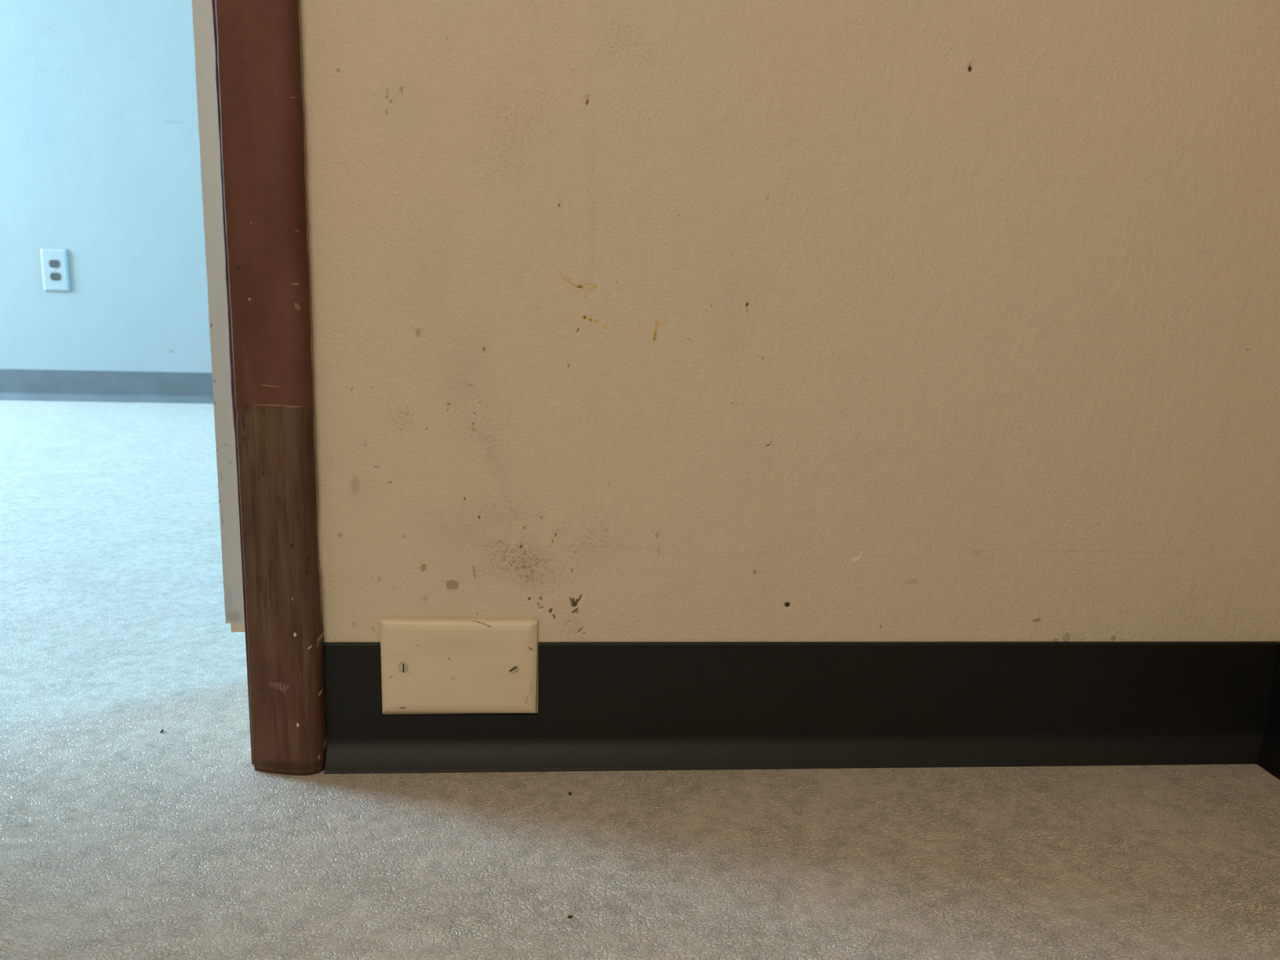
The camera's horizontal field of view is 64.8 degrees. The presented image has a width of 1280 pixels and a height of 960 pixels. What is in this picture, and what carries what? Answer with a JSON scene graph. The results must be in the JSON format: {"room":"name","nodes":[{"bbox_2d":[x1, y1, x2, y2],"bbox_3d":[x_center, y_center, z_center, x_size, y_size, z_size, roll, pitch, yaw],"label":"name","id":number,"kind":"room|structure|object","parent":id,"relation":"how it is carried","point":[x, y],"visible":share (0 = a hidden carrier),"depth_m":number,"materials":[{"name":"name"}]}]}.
{"room":"empty office room","nodes":[
{"label":"empty office room","id":0,"kind":"room"},
{"bbox_2d":[0,0,212,373],"bbox_3d":[-1.321,-1.408,2.683,5.400,2.400,0.100,1,11,-4],"label":"wall","id":1,"kind":"structure","parent":0,"point":[100,163],"depth_m":2.74,"materials":[{"name":"paint"}]},
{"bbox_2d":[40,248,71,291],"bbox_3d":[-1.605,-0.576,2.767,0.070,0.114,0.008,1,11,-4],"label":"electrical outlet","id":2,"kind":"object","parent":1,"relation":"attached to","point":[55,262],"visible":1,"depth_m":2.77,"materials":[{"name":"white plastic"}]},
{"bbox_2d":[48,259,59,267],"bbox_3d":[-1.604,-0.592,2.761,0.028,0.021,0.002,1,11,-4],"label":"receptacle","id":3,"kind":"object","parent":2,"relation":"attached to","point":[52,263],"depth_m":2.76,"materials":[{"name":"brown plastic"}]},
{"bbox_2d":[49,272,60,280],"bbox_3d":[-1.605,-0.558,2.768,0.028,0.021,0.002,1,11,-4],"label":"receptacle","id":4,"kind":"object","parent":2,"relation":"attached to","point":[53,276],"depth_m":2.77,"materials":[{"name":"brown plastic"}]},
{"bbox_2d":[0,368,213,404],"bbox_3d":[-1.346,-0.261,2.843,5.200,0.086,0.014,1,11,-4],"label":"baseboard","id":5,"kind":"structure","parent":1,"relation":"attached to","point":[15,384],"depth_m":2.83,"materials":[{"name":"grey plastic"}]},
{"bbox_2d":[0,400,1279,959],"bbox_3d":[-1.176,0.260,0.499,5.400,0.050,5.028,1,11,-4],"label":"floor","id":6,"kind":"structure","parent":0,"point":[122,837],"depth_m":0.67,"materials":[{"name":"carpet"}]},
{"bbox_2d":[252,0,1279,765],"bbox_3d":[-1.166,-0.997,0.549,5.200,2.400,0.200,1,11,-4],"label":"wall","id":7,"kind":"structure","parent":0,"point":[632,320],"depth_m":0.71,"materials":[{"name":"beige paint"}]},
{"bbox_2d":[191,0,326,775],"bbox_3d":[-0.620,-0.864,0.605,0.820,2.144,0.219,1,11,-4],"label":"door frame","id":8,"kind":"structure","parent":7,"relation":"in","point":[249,59],"depth_m":0.69,"materials":[{"name":"brown paint"}]},
{"bbox_2d":[379,616,537,713],"bbox_3d":[-0.132,0.136,0.737,0.114,0.075,0.007,1,11,-4],"label":"blank wall plate","id":9,"kind":"object","parent":7,"relation":"attached to","point":[429,664],"visible":1,"depth_m":0.73,"materials":[{"name":"beige plastic"}]},
{"bbox_2d":[323,641,1279,773],"bbox_3d":[0.133,0.170,0.759,0.727,0.095,0.014,1,11,-4],"label":"baseboard","id":10,"kind":"structure","parent":7,"relation":"attached to","point":[606,705],"depth_m":0.76,"materials":[{"name":"black plastic"}]},
{"bbox_3d":[0.667,-0.713,-0.692,0.100,2.400,2.600,1,11,-4],"label":"wall","id":11,"kind":"structure","parent":0,"visible":0},
{"bbox_2d":[1256,642,1279,780],"bbox_3d":[0.582,0.418,-0.482,0.014,0.095,2.597,1,11,-4],"label":"baseboard","id":12,"kind":"structure","parent":11,"relation":"attached to","point":[1268,758],"depth_m":0.78,"materials":[{"name":"black plastic"}]}
]}

